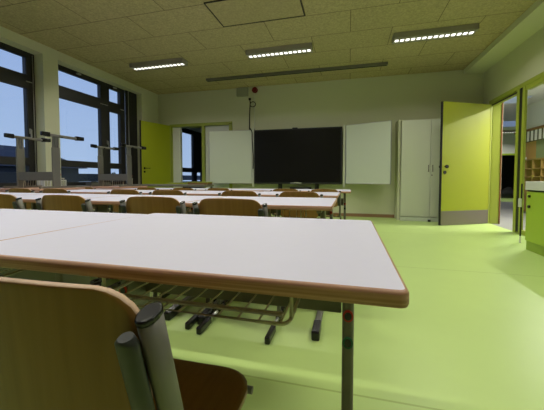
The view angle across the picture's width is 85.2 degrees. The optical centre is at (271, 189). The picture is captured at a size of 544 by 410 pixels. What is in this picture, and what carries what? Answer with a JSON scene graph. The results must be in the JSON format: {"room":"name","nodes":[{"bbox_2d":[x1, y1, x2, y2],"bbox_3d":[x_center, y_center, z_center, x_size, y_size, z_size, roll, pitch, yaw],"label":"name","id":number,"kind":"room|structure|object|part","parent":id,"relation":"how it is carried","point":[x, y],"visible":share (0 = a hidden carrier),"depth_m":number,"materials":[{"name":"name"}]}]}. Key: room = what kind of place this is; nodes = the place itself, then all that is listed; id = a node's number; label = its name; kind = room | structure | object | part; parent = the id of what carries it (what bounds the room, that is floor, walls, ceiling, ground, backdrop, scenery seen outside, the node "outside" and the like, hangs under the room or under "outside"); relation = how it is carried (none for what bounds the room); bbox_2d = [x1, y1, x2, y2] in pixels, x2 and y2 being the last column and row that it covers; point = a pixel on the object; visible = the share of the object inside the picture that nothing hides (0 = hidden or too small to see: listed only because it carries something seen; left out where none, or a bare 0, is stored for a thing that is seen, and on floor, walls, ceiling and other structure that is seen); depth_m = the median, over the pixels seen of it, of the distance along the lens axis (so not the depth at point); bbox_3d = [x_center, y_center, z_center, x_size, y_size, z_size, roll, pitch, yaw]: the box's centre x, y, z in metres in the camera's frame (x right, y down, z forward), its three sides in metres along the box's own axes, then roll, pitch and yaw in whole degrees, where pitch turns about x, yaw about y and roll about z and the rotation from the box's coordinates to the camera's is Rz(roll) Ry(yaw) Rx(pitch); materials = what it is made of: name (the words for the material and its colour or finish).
{"room":"classroom","nodes":[
{"label":"classroom","id":0,"kind":"room"},
{"bbox_2d":[0,26,157,212],"bbox_3d":[-4.632,-0.852,3.609,0.400,3.250,9.910,1,2,15],"label":"wall","id":1,"kind":"structure","parent":0,"point":[47,59],"depth_m":5.32,"materials":[{"name":"beige paint"}]},
{"bbox_2d":[0,42,37,187],"bbox_3d":[-4.561,-1.167,3.924,0.112,2.325,2.780,1,2,15],"label":"window","id":2,"kind":"structure","parent":1,"relation":"in","point":[24,80],"depth_m":5.13,"materials":[{"name":"black metal"}]},
{"bbox_3d":[-4.181,-1.217,5.208,0.016,2.250,0.015,1,2,15],"label":"blind guide rail","id":3,"kind":"part","parent":2,"relation":"part of","materials":[{"name":"black metal"}]},
{"bbox_2d":[58,64,125,185],"bbox_3d":[-3.897,-1.270,6.456,0.120,2.325,1.900,1,2,15],"label":"window","id":4,"kind":"structure","parent":1,"relation":"in","point":[101,102],"depth_m":6.71,"materials":[{"name":"black metal"}]},
{"bbox_2d":[76,184,126,186],"bbox_3d":[-4.610,0.043,3.334,0.400,0.045,9.320,1,2,15],"label":"windowsill","id":5,"kind":"structure","parent":1,"relation":"attached to","point":[115,184],"depth_m":6.12,"materials":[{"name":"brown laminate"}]},
{"bbox_2d":[37,180,66,185],"bbox_3d":[-3.993,-0.124,5.380,0.168,0.120,0.420,1,2,15],"label":"wire basket","id":6,"kind":"object","parent":5,"relation":"on","point":[38,181],"visible":0.25,"depth_m":5.21,"materials":[{"name":"metal"}]},
{"bbox_2d":[86,182,97,184],"bbox_3d":[-3.759,-0.127,6.198,0.140,0.060,0.200,1,2,15],"label":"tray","id":7,"kind":"object","parent":5,"relation":"on","point":[89,183],"visible":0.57,"depth_m":6.16,"materials":[{"name":"grey"}]},
{"bbox_2d":[128,91,129,144],"bbox_3d":[-3.537,-1.303,7.323,0.016,2.250,0.015,1,2,15],"label":"rail","id":8,"kind":"object","parent":1,"relation":"attached to","point":[128,91],"visible":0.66,"depth_m":7.29,"materials":[{"name":"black metal"}]},
{"bbox_2d":[125,90,137,183],"bbox_3d":[-3.580,-1.314,7.551,0.040,2.325,0.380,1,2,15],"label":"trim","id":9,"kind":"structure","parent":1,"relation":"attached to","point":[131,132],"depth_m":7.56,"materials":[{"name":"black metal"}]},
{"bbox_2d":[186,128,201,132],"bbox_3d":[-2.813,-0.976,10.989,0.200,2.900,4.890,1,2,15],"label":"wall","id":10,"kind":"structure","parent":0,"point":[199,130],"depth_m":10.79,"materials":[{"name":"white paint"}]},
{"bbox_2d":[182,128,201,187],"bbox_3d":[-2.802,-1.063,10.668,0.082,2.100,3.900,1,2,15],"label":"window","id":11,"kind":"structure","parent":10,"relation":"in","point":[196,137],"depth_m":10.69,"materials":[{"name":"black metal"}]},
{"bbox_2d":[0,0,536,94],"bbox_3d":[-0.664,-2.534,2.506,8.600,0.200,10.310,1,2,15],"label":"ceiling","id":12,"kind":"structure","parent":0,"point":[107,36],"depth_m":4.88,"materials":[{"name":"brown wood"}]},
{"bbox_2d":[129,57,187,70],"bbox_3d":[-2.293,-2.530,5.976,1.200,0.088,0.220,1,2,15],"label":"ceiling light","id":13,"kind":"object","parent":12,"relation":"attached to","point":[173,62],"visible":1,"depth_m":5.91,"materials":[{"name":"beige"}]},
{"bbox_2d":[204,0,304,26],"bbox_3d":[-0.218,-2.490,4.082,1.260,0.014,0.640,1,2,15],"label":"ceiling hatch","id":14,"kind":"object","parent":12,"relation":"attached to","point":[228,13],"visible":1,"depth_m":4.10,"materials":[{"name":"brown wood"}]},
{"bbox_2d":[246,42,312,58],"bbox_3d":[0.126,-2.505,5.347,1.200,0.088,0.220,1,2,15],"label":"ceiling light","id":15,"kind":"object","parent":12,"relation":"attached to","point":[302,48],"visible":1,"depth_m":5.29,"materials":[{"name":"beige"}]},
{"bbox_2d":[206,62,387,81],"bbox_3d":[0.399,-2.564,6.473,4.000,0.059,0.090,1,2,15],"label":"ceiling track","id":16,"kind":"object","parent":12,"relation":"attached to","point":[379,64],"visible":1,"depth_m":6.39,"materials":[{"name":"grey metal"}]},
{"bbox_2d":[392,23,478,43],"bbox_3d":[2.565,-2.479,4.712,1.200,0.088,0.220,1,2,15],"label":"ceiling light","id":17,"kind":"object","parent":12,"relation":"attached to","point":[468,29],"visible":1,"depth_m":4.66,"materials":[{"name":"beige"}]},
{"bbox_2d":[90,202,543,409],"bbox_3d":[3.671,0.694,7.086,14.450,0.120,20.900,1,2,15],"label":"floor","id":18,"kind":"structure","parent":0,"point":[469,335],"depth_m":1.70,"materials":[{"name":"green plastic"}]},
{"bbox_2d":[0,194,24,208],"bbox_3d":[-1.895,0.420,2.344,0.450,0.810,0.525,1,2,15],"label":"chair","id":19,"kind":"object","parent":18,"relation":"on","point":[7,201],"visible":0.08,"depth_m":2.06,"materials":[{"name":"brown wood"}]},
{"bbox_3d":[-1.954,0.153,2.108,0.381,0.257,0.060,1,2,15],"label":"backrest","id":20,"kind":"part","parent":19,"relation":"part of","materials":[{"name":"brown wood"}]},
{"bbox_2d":[5,188,34,208],"bbox_3d":[-2.989,0.367,3.817,0.450,0.798,0.525,1,2,15],"label":"chair","id":21,"kind":"object","parent":18,"relation":"on","point":[11,190],"visible":0.16,"depth_m":3.55,"materials":[{"name":"brown wood"}]},
{"bbox_2d":[0,192,53,209],"bbox_3d":[-2.807,0.425,2.852,0.950,0.760,0.786,1,2,15],"label":"school desk","id":22,"kind":"object","parent":18,"relation":"on","point":[14,194],"visible":0.02,"depth_m":3.06,"materials":[{"name":"grey laminate"}]},
{"bbox_2d":[39,189,70,193],"bbox_3d":[-2.466,0.372,3.680,0.450,0.798,0.525,1,2,15],"label":"chair","id":23,"kind":"object","parent":18,"relation":"on","point":[44,190],"visible":0.12,"depth_m":3.40,"materials":[{"name":"brown wood"}]},
{"bbox_3d":[-2.525,0.109,3.444,0.381,0.253,0.060,1,2,15],"label":"backrest","id":24,"kind":"part","parent":23,"relation":"part of","materials":[{"name":"brown wood"}]},
{"bbox_2d":[35,195,100,285],"bbox_3d":[-1.324,0.426,2.196,0.450,0.810,0.525,1,2,15],"label":"chair","id":25,"kind":"object","parent":18,"relation":"on","point":[47,202],"visible":0.21,"depth_m":1.92,"materials":[{"name":"brown wood"}]},
{"bbox_3d":[-1.383,0.159,1.959,0.381,0.257,0.060,1,2,15],"label":"backrest","id":26,"kind":"part","parent":25,"relation":"part of","materials":[{"name":"brown wood"}]},
{"bbox_2d":[16,193,125,284],"bbox_3d":[-1.883,0.435,2.611,0.950,0.760,0.786,1,2,15],"label":"school desk","id":27,"kind":"object","parent":18,"relation":"on","point":[26,198],"visible":0.06,"depth_m":2.58,"materials":[{"name":"grey laminate"}]},
{"bbox_2d":[0,209,146,284],"bbox_3d":[-1.113,0.497,1.101,0.950,0.757,0.786,1,2,16],"label":"school desk","id":28,"kind":"object","parent":18,"relation":"on","point":[14,223],"visible":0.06,"depth_m":1.14,"materials":[{"name":"grey laminate"}]},
{"bbox_2d":[0,267,24,276],"bbox_3d":[-1.114,0.216,1.059,0.524,0.137,0.274,1,2,16],"label":"wire basket","id":29,"kind":"object","parent":28,"relation":"on","point":[4,275],"depth_m":0.99,"materials":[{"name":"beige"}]},
{"bbox_2d":[35,189,117,212],"bbox_3d":[-2.517,0.383,4.005,0.950,0.751,0.786,1,2,15],"label":"school desk","id":30,"kind":"object","parent":18,"relation":"on","point":[80,191],"visible":0.06,"depth_m":3.92,"materials":[{"name":"grey laminate"}]},
{"bbox_2d":[107,189,141,212],"bbox_3d":[-1.538,0.382,3.439,0.450,0.798,0.525,1,2,15],"label":"chair","id":31,"kind":"object","parent":18,"relation":"on","point":[116,191],"visible":0.13,"depth_m":3.18,"materials":[{"name":"brown wood"}]},
{"bbox_2d":[0,277,253,409],"bbox_3d":[-0.286,0.499,0.645,0.450,0.791,0.525,1,2,15],"label":"chair","id":32,"kind":"object","parent":18,"relation":"on","point":[64,346],"visible":1,"depth_m":0.37,"materials":[{"name":"brown wood"}]},
{"bbox_3d":[-0.344,0.238,0.409,0.381,0.250,0.060,1,2,15],"label":"backrest","id":33,"kind":"part","parent":32,"relation":"part of","materials":[{"name":"brown wood"}]},
{"bbox_3d":[-0.284,0.480,0.652,0.421,0.025,0.358,1,2,15],"label":"seat","id":34,"kind":"part","parent":32,"relation":"part of","materials":[{"name":"brown wood"}]},
{"bbox_2d":[94,190,193,194],"bbox_3d":[-1.593,0.392,3.764,0.950,0.751,0.786,1,2,15],"label":"school desk","id":35,"kind":"object","parent":18,"relation":"on","point":[144,192],"visible":0.02,"depth_m":3.71,"materials":[{"name":"grey laminate"}]},
{"bbox_2d":[134,187,158,189],"bbox_3d":[-1.907,0.336,4.878,0.450,0.774,0.525,1,2,15],"label":"chair","id":36,"kind":"object","parent":18,"relation":"on","point":[140,188],"visible":0.08,"depth_m":4.61,"materials":[{"name":"brown wood"}]},
{"bbox_2d":[127,188,172,189],"bbox_3d":[-2.067,0.341,5.231,0.950,0.736,0.786,1,2,15],"label":"school desk","id":37,"kind":"object","parent":18,"relation":"on","point":[127,188],"visible":0.02,"depth_m":5.20,"materials":[{"name":"grey laminate"}]},
{"bbox_2d":[86,195,224,320],"bbox_3d":[-0.959,0.444,2.371,0.950,0.760,0.786,1,2,15],"label":"school desk","id":38,"kind":"object","parent":18,"relation":"on","point":[113,200],"visible":0.1,"depth_m":2.20,"materials":[{"name":"grey laminate"}]},
{"bbox_2d":[119,196,216,329],"bbox_3d":[-0.670,0.433,2.025,0.450,0.810,0.525,1,2,13],"label":"chair","id":39,"kind":"object","parent":18,"relation":"on","point":[138,204],"visible":0.3,"depth_m":1.76,"materials":[{"name":"brown wood"}]},
{"bbox_3d":[-0.725,0.166,1.788,0.381,0.257,0.060,1,2,13],"label":"backrest","id":40,"kind":"part","parent":39,"relation":"part of","materials":[{"name":"brown wood"}]},
{"bbox_2d":[149,190,189,213],"bbox_3d":[-1.025,0.387,3.305,0.450,0.798,0.525,1,2,15],"label":"chair","id":41,"kind":"object","parent":18,"relation":"on","point":[155,192],"visible":0.11,"depth_m":3.04,"materials":[{"name":"brown wood"}]},
{"bbox_3d":[-1.083,0.124,3.069,0.381,0.253,0.060,1,2,15],"label":"backrest","id":42,"kind":"part","parent":41,"relation":"part of","materials":[{"name":"brown wood"}]},
{"bbox_2d":[133,184,213,187],"bbox_3d":[-2.330,0.253,6.978,1.880,0.770,0.500,1,2,15],"label":"side table","id":43,"kind":"object","parent":18,"relation":"on","point":[156,185],"visible":0.38,"depth_m":6.75,"materials":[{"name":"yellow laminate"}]},
{"bbox_2d":[168,182,187,183],"bbox_3d":[-2.258,-0.160,7.119,0.480,0.041,0.120,1,2,15],"label":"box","id":44,"kind":"object","parent":43,"relation":"on","point":[168,182],"visible":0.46,"depth_m":7.11,"materials":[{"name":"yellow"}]},
{"bbox_2d":[187,182,211,184],"bbox_3d":[-1.660,-0.159,6.838,0.500,0.062,0.280,1,2,15],"label":"tray","id":45,"kind":"object","parent":43,"relation":"on","point":[189,183],"visible":1,"depth_m":6.71,"materials":[{"name":"brown wood"}]},
{"bbox_2d":[170,188,195,211],"bbox_3d":[-1.287,0.342,4.716,0.450,0.774,0.525,1,2,15],"label":"chair","id":46,"kind":"object","parent":18,"relation":"on","point":[173,188],"visible":0.09,"depth_m":4.45,"materials":[{"name":"brown wood"}]},
{"bbox_3d":[-1.346,0.087,4.481,0.381,0.245,0.060,1,2,15],"label":"backrest","id":47,"kind":"part","parent":46,"relation":"part of","materials":[{"name":"brown wood"}]},
{"bbox_2d":[168,188,237,213],"bbox_3d":[-1.143,0.350,4.990,0.950,0.736,0.786,1,2,15],"label":"school desk","id":48,"kind":"object","parent":18,"relation":"on","point":[197,189],"visible":0.04,"depth_m":5.16,"materials":[{"name":"grey laminate"}]},
{"bbox_2d":[0,213,408,409],"bbox_3d":[-0.179,0.505,0.877,0.950,0.760,0.786,1,2,15],"label":"school desk","id":49,"kind":"object","parent":18,"relation":"on","point":[291,263],"visible":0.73,"depth_m":0.66,"materials":[{"name":"laminate"}]},
{"bbox_2d":[102,278,300,325],"bbox_3d":[-0.179,0.222,0.834,0.524,0.138,0.274,1,2,15],"label":"wire basket","id":50,"kind":"object","parent":49,"relation":"on","point":[292,310],"depth_m":0.72,"materials":[{"name":"beige metal"}]},
{"bbox_2d":[205,188,231,190],"bbox_3d":[-0.726,0.348,4.570,0.450,0.774,0.525,1,2,15],"label":"chair","id":51,"kind":"object","parent":18,"relation":"on","point":[209,189],"visible":0.12,"depth_m":4.30,"materials":[{"name":"brown wood"}]},
{"bbox_2d":[183,191,262,213],"bbox_3d":[-0.669,0.402,3.524,0.950,0.751,0.786,1,2,15],"label":"school desk","id":52,"kind":"object","parent":18,"relation":"on","point":[189,193],"visible":0.09,"depth_m":3.46,"materials":[{"name":"grey laminate"}]},
{"bbox_2d":[192,198,286,344],"bbox_3d":[-0.178,0.440,1.866,0.450,0.810,0.525,1,2,15],"label":"chair","id":53,"kind":"object","parent":18,"relation":"on","point":[208,206],"visible":0.29,"depth_m":1.62,"materials":[{"name":"brown wood"}]},
{"bbox_3d":[-0.237,0.172,1.630,0.381,0.257,0.060,1,2,15],"label":"backrest","id":54,"kind":"part","parent":53,"relation":"part of","materials":[{"name":"brown wood"}]},
{"bbox_2d":[218,191,260,196],"bbox_3d":[-0.260,0.395,3.106,0.450,0.798,0.525,1,2,15],"label":"chair","id":55,"kind":"object","parent":18,"relation":"on","point":[225,193],"visible":0.12,"depth_m":2.83,"materials":[{"name":"brown wood"}]},
{"bbox_2d":[229,188,273,190],"bbox_3d":[-0.219,0.360,4.750,0.950,0.736,0.786,1,2,15],"label":"school desk","id":56,"kind":"object","parent":18,"relation":"on","point":[239,189],"visible":0.02,"depth_m":4.75,"materials":[{"name":"grey laminate"}]},
{"bbox_2d":[185,196,336,340],"bbox_3d":[-0.035,0.454,2.130,0.950,0.760,0.786,1,2,15],"label":"school desk","id":57,"kind":"object","parent":18,"relation":"on","point":[321,205],"visible":0.25,"depth_m":1.89,"materials":[{"name":"grey laminate"}]},
{"bbox_2d":[276,210,306,217],"bbox_3d":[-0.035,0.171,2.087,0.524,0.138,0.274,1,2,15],"label":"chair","id":58,"kind":"object","parent":57,"relation":"on","point":[276,210],"depth_m":2.16,"materials":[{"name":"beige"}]},
{"bbox_2d":[270,189,300,215],"bbox_3d":[0.244,0.358,4.318,0.450,0.774,0.525,1,2,15],"label":"chair","id":59,"kind":"object","parent":18,"relation":"on","point":[279,190],"visible":0.15,"depth_m":4.06,"materials":[{"name":"brown wood"}]},
{"bbox_3d":[0.185,0.103,4.082,0.381,0.245,0.060,1,2,15],"label":"backrest","id":60,"kind":"part","parent":59,"relation":"part of","materials":[{"name":"brown wood"}]},
{"bbox_2d":[256,191,339,218],"bbox_3d":[0.256,0.412,3.283,0.950,0.751,0.786,1,2,15],"label":"school desk","id":61,"kind":"object","parent":18,"relation":"on","point":[264,193],"visible":0.16,"depth_m":3.23,"materials":[{"name":"grey laminate"}]},
{"bbox_2d":[252,125,345,188],"bbox_3d":[0.606,-0.453,7.214,2.280,2.160,0.168,1,2,15],"label":"display screen","id":62,"kind":"object","parent":18,"relation":"on","point":[296,155],"visible":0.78,"depth_m":7.11,"materials":[{"name":"black"}]},
{"bbox_2d":[209,130,251,183],"bbox_3d":[-1.067,-0.841,7.587,1.141,1.355,0.033,0,2,9],"label":"whiteboard","id":63,"kind":"object","parent":62,"relation":"attached to","point":[230,152],"visible":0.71,"depth_m":7.57,"materials":[{"name":"grey ceramic"}]},
{"bbox_3d":[-0.467,-0.815,7.504,0.050,1.460,0.100,1,2,15],"label":"rail","id":64,"kind":"part","parent":62,"relation":"part of","materials":[{"name":"grey metal"}]},
{"bbox_3d":[1.691,-0.792,6.942,0.050,1.460,0.100,1,2,15],"label":"rail","id":65,"kind":"part","parent":62,"relation":"part of","materials":[{"name":"grey metal"}]},
{"bbox_2d":[345,120,391,183],"bbox_3d":[2.124,-0.810,6.580,1.014,1.355,0.032,2,3,37],"label":"whiteboard","id":66,"kind":"object","parent":62,"relation":"attached to","point":[368,145],"visible":1,"depth_m":6.55,"materials":[{"name":"grey ceramic"}]},
{"bbox_2d":[276,191,322,217],"bbox_3d":[0.306,0.401,2.959,0.450,0.798,0.525,1,2,15],"label":"chair","id":67,"kind":"object","parent":18,"relation":"on","point":[284,213],"visible":0.17,"depth_m":2.70,"materials":[{"name":"brown wood"}]},
{"bbox_2d":[296,189,350,219],"bbox_3d":[0.705,0.370,4.509,0.950,0.736,0.786,1,2,15],"label":"school desk","id":68,"kind":"object","parent":18,"relation":"on","point":[343,200],"visible":0.19,"depth_m":4.43,"materials":[{"name":"grey laminate"}]},
{"bbox_2d":[308,189,341,218],"bbox_3d":[0.755,0.364,4.185,0.450,0.774,0.525,1,2,15],"label":"chair","id":69,"kind":"object","parent":18,"relation":"on","point":[338,203],"visible":0.26,"depth_m":3.93,"materials":[{"name":"brown wood"}]},
{"bbox_3d":[0.696,0.109,3.949,0.381,0.245,0.060,1,2,15],"label":"backrest","id":70,"kind":"part","parent":69,"relation":"part of","materials":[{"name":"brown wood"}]},
{"bbox_2d":[399,119,440,221],"bbox_3d":[3.434,-0.414,6.390,1.270,2.150,0.480,1,2,15],"label":"tall cabinet","id":71,"kind":"object","parent":18,"relation":"on","point":[420,139],"visible":0.69,"depth_m":6.25,"materials":[{"name":"grey wood"}]},
{"bbox_3d":[3.658,-0.451,6.120,0.687,2.045,0.022,1,2,15],"label":"cupboard door","id":72,"kind":"part","parent":71,"relation":"part of","materials":[{"name":"grey"}]},
{"bbox_2d":[501,198,512,201],"bbox_3d":[10.100,0.377,13.412,4.400,0.008,4.200,1,2,15],"label":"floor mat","id":73,"kind":"object","parent":18,"relation":"on","point":[502,199],"visible":0.02,"depth_m":12.34,"materials":[{"name":"green"}]},
{"bbox_2d":[501,187,513,197],"bbox_3d":[10.799,0.116,13.633,0.890,0.546,0.535,1,2,15],"label":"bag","id":74,"kind":"object","parent":73,"relation":"on","point":[507,192],"visible":0.5,"depth_m":13.46,"materials":[{"name":"black fabric"}]},
{"bbox_2d":[525,190,543,255],"bbox_3d":[3.195,0.432,2.595,0.520,0.767,2.395,1,2,15],"label":"base cabinet","id":75,"kind":"object","parent":18,"relation":"on","point":[534,229],"visible":0.99,"depth_m":3.62,"materials":[{"name":"green laminate"}]},
{"bbox_2d":[525,181,543,190],"bbox_3d":[3.210,-0.007,2.573,0.530,0.109,2.415,1,2,15],"label":"countertop","id":76,"kind":"structure","parent":75,"relation":"on","point":[530,185],"depth_m":3.62,"materials":[{"name":"white"}]},
{"bbox_3d":[-2.992,0.331,5.471,0.950,0.736,0.786,1,2,15],"label":"school desk","id":77,"kind":"object","parent":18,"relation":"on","visible":0},
{"bbox_2d":[86,143,146,188],"bbox_3d":[-2.913,-0.439,5.547,0.836,0.794,0.770,1,2,15],"label":"school desk","id":78,"kind":"object","parent":77,"relation":"on","point":[102,177],"visible":0.96,"depth_m":5.42,"materials":[{"name":"grey metal"}]},
{"bbox_3d":[-3.441,0.373,4.245,0.950,0.751,0.786,1,2,15],"label":"school desk","id":79,"kind":"object","parent":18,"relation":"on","visible":0},
{"bbox_2d":[0,131,84,190],"bbox_3d":[-3.280,-0.393,4.216,0.855,0.779,0.731,1,2,15],"label":"school desk","id":80,"kind":"object","parent":79,"relation":"on","point":[22,176],"visible":0.97,"depth_m":4.11,"materials":[{"name":"grey metal"}]},
{"bbox_2d":[23,178,64,187],"bbox_3d":[-3.266,-0.103,4.253,0.472,0.141,0.255,1,2,15],"label":"wire basket","id":81,"kind":"object","parent":80,"relation":"on","point":[43,179],"depth_m":4.12,"materials":[{"name":"beige"}]},
{"bbox_2d":[158,70,483,214],"bbox_3d":[0.634,-1.008,7.457,8.650,3.250,0.200,1,2,15],"label":"wall","id":82,"kind":"structure","parent":0,"point":[334,103],"depth_m":7.07,"materials":[{"name":"beige paint"}]},
{"bbox_2d":[169,121,232,187],"bbox_3d":[-1.916,-0.610,8.138,1.860,2.400,0.240,1,2,15],"label":"door frame","id":83,"kind":"structure","parent":82,"relation":"in","point":[176,129],"depth_m":8.05,"materials":[{"name":"yellow"}]},
{"bbox_2d":[139,120,171,187],"bbox_3d":[-3.053,-0.580,7.821,0.165,2.350,0.927,1,3,31],"label":"door","id":84,"kind":"structure","parent":83,"relation":"attached to","point":[155,161],"depth_m":7.75,"materials":[{"name":"laminate"}]},
{"bbox_3d":[-2.632,-0.576,8.285,0.240,2.320,0.080,1,2,15],"label":"panel","id":85,"kind":"part","parent":83,"relation":"part of","materials":[{"name":"white paint"}]},
{"bbox_3d":[-1.454,-0.574,7.988,0.710,2.300,0.040,1,2,15],"label":"fixed panel","id":86,"kind":"part","parent":83,"relation":"part of","materials":[{"name":"white paint"}]},
{"bbox_2d":[236,87,247,96],"bbox_3d":[-0.761,-2.518,7.615,0.300,0.215,0.080,1,2,15],"label":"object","id":87,"kind":"structure","parent":82,"relation":"attached to","point":[240,92],"depth_m":7.58,"materials":[{"name":"paint"}]},
{"bbox_2d":[254,93,254,128],"bbox_3d":[-0.449,-1.999,7.586,0.020,0.960,0.020,1,2,15],"label":"cable trunking","id":88,"kind":"object","parent":82,"relation":"attached to","point":[254,93],"visible":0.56,"depth_m":7.58,"materials":[{"name":"grey plastic"}]},
{"bbox_2d":[252,87,257,92],"bbox_3d":[-0.442,-2.547,7.531,0.150,0.150,0.080,1,2,15],"label":"fire alarm","id":89,"kind":"object","parent":82,"relation":"attached to","point":[254,89],"visible":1,"depth_m":7.50,"materials":[{"name":"red plastic"}]},
{"bbox_2d":[271,213,393,217],"bbox_3d":[0.892,0.586,7.343,4.000,0.075,0.016,1,2,15],"label":"baseboard","id":90,"kind":"structure","parent":82,"relation":"attached to","point":[342,214],"depth_m":6.97,"materials":[{"name":"brown wood"}]},
{"bbox_2d":[394,119,400,219],"bbox_3d":[2.806,-0.443,6.614,0.050,2.190,0.380,1,2,15],"label":"trim","id":91,"kind":"structure","parent":82,"relation":"attached to","point":[398,123],"depth_m":6.47,"materials":[{"name":"beige paint"}]},
{"bbox_3d":[-0.571,-2.335,7.599,0.060,0.050,0.030,1,2,15],"label":"wall socket","id":92,"kind":"object","parent":82,"relation":"attached to","visible":0},
{"bbox_2d":[249,99,255,168],"bbox_3d":[-0.520,-1.427,7.485,0.200,1.785,0.280,1,2,15],"label":"hanging cable","id":93,"kind":"object","parent":92,"relation":"hanging from","point":[249,99],"visible":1,"depth_m":7.38,"materials":[{"name":"black plastic"}]},
{"bbox_2d":[501,155,514,189],"bbox_3d":[10.066,-1.111,14.809,6.000,2.860,2.600,1,2,15],"label":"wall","id":94,"kind":"structure","parent":0,"point":[507,173],"depth_m":15.38,"materials":[{"name":"black"}]},
{"bbox_2d":[483,27,543,202],"bbox_3d":[3.361,-0.723,1.530,0.220,3.160,9.910,1,2,15],"label":"wall","id":95,"kind":"structure","parent":0,"point":[526,61],"depth_m":5.07,"materials":[{"name":"beige paint"}]},
{"bbox_2d":[463,0,543,73],"bbox_3d":[3.211,-2.342,1.504,0.690,0.099,9.910,1,2,15],"label":"trim","id":96,"kind":"structure","parent":95,"relation":"attached to","point":[531,21],"depth_m":4.77,"materials":[{"name":"beige paint"}]},
{"bbox_2d":[489,71,543,235],"bbox_3d":[3.719,-0.440,3.072,0.209,2.470,6.050,1,2,15],"label":"door frame","id":97,"kind":"structure","parent":95,"relation":"in","point":[521,91],"depth_m":5.02,"materials":[{"name":"green wood"}]},
{"bbox_2d":[438,101,491,224],"bbox_3d":[3.794,-0.506,5.801,1.168,2.365,0.175,-1,2,-13],"label":"door","id":98,"kind":"structure","parent":97,"relation":"attached to","point":[465,128],"depth_m":5.77,"materials":[{"name":"laminate"}]},
{"bbox_3d":[3.791,0.538,5.843,1.133,0.275,0.051,-1,2,-13],"label":"kick plate","id":99,"kind":"part","parent":98,"relation":"part of","materials":[{"name":"grey metal"}]},
{"bbox_3d":[4.560,-0.545,5.925,0.020,2.450,0.100,1,2,15],"label":"red brown trim","id":100,"kind":"part","parent":97,"relation":"part of","materials":[{"name":"brown"}]},
{"bbox_2d":[518,184,522,242],"bbox_3d":[3.509,0.331,4.187,0.038,0.840,0.040,1,2,15],"label":"strip","id":101,"kind":"object","parent":97,"relation":"attached to","point":[519,199],"visible":1,"depth_m":4.18,"materials":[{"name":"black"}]},
{"bbox_2d":[502,99,543,153],"bbox_3d":[7.783,-0.748,5.853,6.100,2.860,17.700,1,2,15],"label":"wall","id":102,"kind":"structure","parent":0,"point":[535,111],"depth_m":7.79,"materials":[{"name":"white paint"}]},
{"bbox_2d":[514,125,543,211],"bbox_3d":[6.509,-0.466,7.044,0.159,2.160,2.540,1,2,15],"label":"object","id":103,"kind":"object","parent":102,"relation":"attached to","point":[534,136],"visible":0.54,"depth_m":7.49,"materials":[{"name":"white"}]},
{"bbox_2d":[514,125,543,134],"bbox_3d":[6.509,-1.520,7.002,0.159,0.050,2.540,1,2,15],"label":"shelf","id":104,"kind":"object","parent":103,"relation":"attached to","point":[541,127],"depth_m":7.39,"materials":[{"name":"brown"}]},
{"bbox_2d":[524,157,543,184],"bbox_3d":[6.380,-0.424,6.878,0.235,0.654,1.374,1,2,15],"label":"shelf","id":105,"kind":"object","parent":103,"relation":"attached to","point":[534,168],"visible":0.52,"depth_m":7.21,"materials":[{"name":"brown wood"}]},
{"bbox_2d":[503,84,543,133],"bbox_3d":[7.998,-2.334,6.715,5.950,0.240,19.200,1,2,15],"label":"ceiling","id":106,"kind":"structure","parent":0,"point":[536,94],"depth_m":7.93,"materials":[{"name":"white paint"}]},
{"bbox_2d":[503,130,515,132],"bbox_3d":[9.676,-2.387,12.067,1.200,0.088,0.220,1,2,15],"label":"light","id":107,"kind":"object","parent":106,"relation":"attached to","point":[504,131],"visible":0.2,"depth_m":12.00,"materials":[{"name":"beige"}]},
{"label":"outside","id":108,"kind":"structure","parent":0,"visible":0},
{"bbox_3d":[-36.386,0.797,30.202,74.380,0.200,120.000,1,2,15],"label":"ground","id":109,"kind":"structure","parent":108,"visible":0},
{"bbox_2d":[0,145,87,173],"bbox_3d":[-16.058,0.094,9.775,5.800,4.500,18.000,1,2,15],"label":"house","id":110,"kind":"structure","parent":109,"relation":"on","point":[9,151],"depth_m":15.38,"materials":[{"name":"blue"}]},
{"bbox_2d":[0,172,199,183],"bbox_3d":[-5.857,0.644,6.207,0.110,2.050,19.000,1,2,15],"label":"wall","id":111,"kind":"structure","parent":109,"relation":"on","point":[5,177],"depth_m":7.93,"materials":[{"name":"grey"}]}
]}

